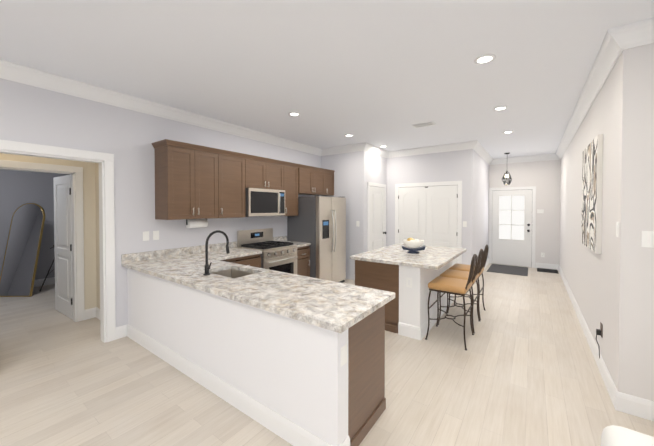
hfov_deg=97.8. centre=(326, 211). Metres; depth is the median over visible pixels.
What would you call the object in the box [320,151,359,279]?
wall
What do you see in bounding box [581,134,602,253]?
canvas art
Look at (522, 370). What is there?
floor
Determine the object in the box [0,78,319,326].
wall
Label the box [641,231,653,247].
light switch
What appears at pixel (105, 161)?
door frame
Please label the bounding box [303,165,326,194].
upper cabinet
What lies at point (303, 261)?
base cabinet
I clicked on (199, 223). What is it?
paper towel holder
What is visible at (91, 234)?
wall
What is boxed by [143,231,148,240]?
light switch
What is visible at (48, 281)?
baseboard
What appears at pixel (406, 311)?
kitchen island
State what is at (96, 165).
wall
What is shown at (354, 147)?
crown molding
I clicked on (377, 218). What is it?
door
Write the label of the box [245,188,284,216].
microwave
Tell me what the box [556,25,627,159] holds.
crown molding
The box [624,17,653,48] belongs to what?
crown molding
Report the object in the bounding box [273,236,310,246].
countertop
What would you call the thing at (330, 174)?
upper cabinet
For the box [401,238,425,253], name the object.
decorative bowl
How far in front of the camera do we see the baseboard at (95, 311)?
3.99 m
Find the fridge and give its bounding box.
[287,195,345,282]
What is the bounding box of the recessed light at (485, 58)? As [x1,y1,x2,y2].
[474,54,495,63]
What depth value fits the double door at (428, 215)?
6.31 m
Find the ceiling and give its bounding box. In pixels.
[0,0,653,158]
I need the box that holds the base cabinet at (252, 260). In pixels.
[220,254,260,267]
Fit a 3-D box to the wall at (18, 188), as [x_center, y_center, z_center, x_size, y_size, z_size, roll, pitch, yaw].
[-4.100,0.065,3.166,0.006,2.900,5.040,1,1,36]
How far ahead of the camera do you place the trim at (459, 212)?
6.11 m
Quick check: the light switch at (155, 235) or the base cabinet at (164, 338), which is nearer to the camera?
the base cabinet at (164, 338)
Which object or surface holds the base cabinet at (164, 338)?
on the floor
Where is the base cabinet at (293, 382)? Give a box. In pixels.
[267,305,385,445]
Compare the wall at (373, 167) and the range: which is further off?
the wall at (373, 167)
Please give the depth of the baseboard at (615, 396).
2.86 m
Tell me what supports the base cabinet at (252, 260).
on the floor
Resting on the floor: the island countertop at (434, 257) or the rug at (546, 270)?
the rug at (546, 270)
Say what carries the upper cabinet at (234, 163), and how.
attached to the wall at (28, 113)
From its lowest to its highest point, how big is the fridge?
1.793 m
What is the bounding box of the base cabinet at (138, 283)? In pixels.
[127,268,150,351]
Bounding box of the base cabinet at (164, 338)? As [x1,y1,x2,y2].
[151,275,178,369]
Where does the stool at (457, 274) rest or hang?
on the floor
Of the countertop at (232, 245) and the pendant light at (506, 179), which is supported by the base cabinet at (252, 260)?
the countertop at (232, 245)
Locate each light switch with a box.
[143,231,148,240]
[153,231,158,239]
[616,222,619,236]
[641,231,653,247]
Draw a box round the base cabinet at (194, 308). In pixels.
[175,283,214,393]
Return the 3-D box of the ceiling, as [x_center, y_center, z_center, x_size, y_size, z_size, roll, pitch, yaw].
[-0.058,-1.438,4.050,11.290,0.080,12.040,1,1,36]
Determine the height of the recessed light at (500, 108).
0.009 m
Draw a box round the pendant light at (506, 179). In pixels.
[502,153,511,184]
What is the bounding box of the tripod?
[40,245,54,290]
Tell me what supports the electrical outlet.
attached to the wall at (611, 285)
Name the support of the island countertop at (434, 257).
on the kitchen island
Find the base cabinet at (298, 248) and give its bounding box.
[297,247,299,274]
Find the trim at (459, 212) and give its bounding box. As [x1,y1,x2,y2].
[395,181,461,263]
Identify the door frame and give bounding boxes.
[0,140,115,342]
[0,160,84,321]
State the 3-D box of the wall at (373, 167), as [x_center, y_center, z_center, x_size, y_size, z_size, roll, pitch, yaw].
[1.057,0.016,6.498,0.120,2.900,1.140,1,1,36]
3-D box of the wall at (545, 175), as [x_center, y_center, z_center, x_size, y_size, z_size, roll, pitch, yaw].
[5.217,0.000,7.615,1.500,2.900,0.120,1,1,36]
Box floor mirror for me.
[0,203,44,296]
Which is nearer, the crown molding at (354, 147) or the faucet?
the faucet
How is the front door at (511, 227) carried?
attached to the wall at (545, 175)
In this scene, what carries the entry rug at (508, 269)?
on the floor
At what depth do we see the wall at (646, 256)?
2.10 m
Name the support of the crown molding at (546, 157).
attached to the wall at (545, 175)
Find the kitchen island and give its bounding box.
[355,260,452,339]
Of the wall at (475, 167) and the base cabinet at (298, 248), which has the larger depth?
the wall at (475, 167)
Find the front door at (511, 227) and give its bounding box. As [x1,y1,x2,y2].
[489,186,535,267]
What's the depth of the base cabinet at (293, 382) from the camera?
1.86 m
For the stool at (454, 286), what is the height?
1.031 m
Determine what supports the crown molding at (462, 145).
attached to the wall at (441, 166)
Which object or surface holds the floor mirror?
on the floor
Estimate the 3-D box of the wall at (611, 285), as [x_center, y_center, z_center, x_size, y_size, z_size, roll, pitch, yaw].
[4.112,0.043,4.664,0.120,2.900,6.200,1,1,36]
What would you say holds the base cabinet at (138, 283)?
on the floor
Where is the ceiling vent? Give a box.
[411,121,435,127]
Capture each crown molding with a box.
[0,59,323,155]
[324,143,363,155]
[360,142,387,156]
[385,141,471,157]
[472,141,491,164]
[492,154,555,164]
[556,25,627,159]
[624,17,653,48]
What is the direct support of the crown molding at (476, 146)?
attached to the wall at (475, 167)
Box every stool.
[425,254,477,349]
[438,249,483,332]
[447,245,488,319]
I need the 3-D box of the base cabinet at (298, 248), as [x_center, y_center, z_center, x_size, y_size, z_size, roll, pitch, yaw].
[-1.036,1.060,4.891,0.617,0.860,0.898,1,1,36]
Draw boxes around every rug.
[487,264,527,275]
[537,268,558,273]
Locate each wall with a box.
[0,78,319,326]
[0,153,94,309]
[0,169,70,279]
[94,163,99,308]
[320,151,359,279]
[360,151,387,252]
[388,150,463,263]
[464,149,487,264]
[488,160,559,266]
[560,45,643,396]
[640,43,653,400]
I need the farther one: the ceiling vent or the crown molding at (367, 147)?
the crown molding at (367, 147)
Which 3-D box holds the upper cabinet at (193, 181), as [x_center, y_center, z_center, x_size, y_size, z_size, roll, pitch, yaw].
[-1.881,-0.398,3.928,0.347,0.984,0.763,1,1,36]
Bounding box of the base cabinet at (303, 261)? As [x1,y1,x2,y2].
[300,246,309,276]
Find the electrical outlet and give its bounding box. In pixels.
[596,322,602,357]
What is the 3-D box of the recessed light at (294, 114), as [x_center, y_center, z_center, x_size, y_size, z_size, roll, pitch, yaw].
[-0.466,-1.393,4.074,0.174,0.009,0.174,1,1,36]
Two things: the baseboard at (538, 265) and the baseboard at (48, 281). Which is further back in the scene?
the baseboard at (538, 265)
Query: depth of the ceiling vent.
4.55 m
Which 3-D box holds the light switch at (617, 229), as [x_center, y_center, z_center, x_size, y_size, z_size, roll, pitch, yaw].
[2.287,0.139,2.246,0.008,0.118,0.075,1,1,36]
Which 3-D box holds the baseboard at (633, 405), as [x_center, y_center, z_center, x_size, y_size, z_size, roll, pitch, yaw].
[3.287,1.471,1.448,2.530,0.140,0.017,1,1,36]
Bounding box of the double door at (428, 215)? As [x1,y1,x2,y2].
[398,185,457,265]
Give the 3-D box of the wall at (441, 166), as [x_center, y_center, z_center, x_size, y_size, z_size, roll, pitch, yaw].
[2.133,0.016,6.511,1.850,2.900,0.120,1,1,36]
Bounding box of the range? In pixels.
[237,228,297,274]
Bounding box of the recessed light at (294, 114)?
[288,112,299,115]
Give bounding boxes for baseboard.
[34,277,54,286]
[92,307,122,335]
[536,263,557,269]
[558,265,620,411]
[621,393,653,420]
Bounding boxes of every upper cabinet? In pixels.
[151,139,222,219]
[223,151,246,217]
[247,155,282,189]
[283,161,302,214]
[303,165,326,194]
[327,169,334,194]
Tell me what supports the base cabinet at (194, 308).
on the floor
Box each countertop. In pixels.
[121,246,394,332]
[193,241,261,255]
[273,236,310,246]
[350,243,466,269]
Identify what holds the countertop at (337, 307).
on the base cabinet at (293, 382)
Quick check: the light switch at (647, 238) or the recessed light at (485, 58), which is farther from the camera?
the recessed light at (485, 58)
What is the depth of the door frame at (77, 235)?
3.95 m
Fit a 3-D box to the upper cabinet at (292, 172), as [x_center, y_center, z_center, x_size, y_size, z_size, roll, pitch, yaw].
[-0.777,-0.420,5.440,0.367,0.984,0.459,1,1,36]
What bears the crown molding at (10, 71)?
attached to the wall at (28, 113)
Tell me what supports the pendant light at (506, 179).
hanging from the ceiling
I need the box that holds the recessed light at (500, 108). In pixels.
[493,106,507,110]
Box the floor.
[0,263,653,445]
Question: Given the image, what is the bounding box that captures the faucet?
[203,230,229,274]
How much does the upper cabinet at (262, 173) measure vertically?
0.519 m
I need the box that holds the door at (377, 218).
[367,182,386,251]
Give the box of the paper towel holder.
[185,219,207,227]
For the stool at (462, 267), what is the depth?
4.23 m
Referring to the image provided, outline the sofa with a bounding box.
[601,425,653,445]

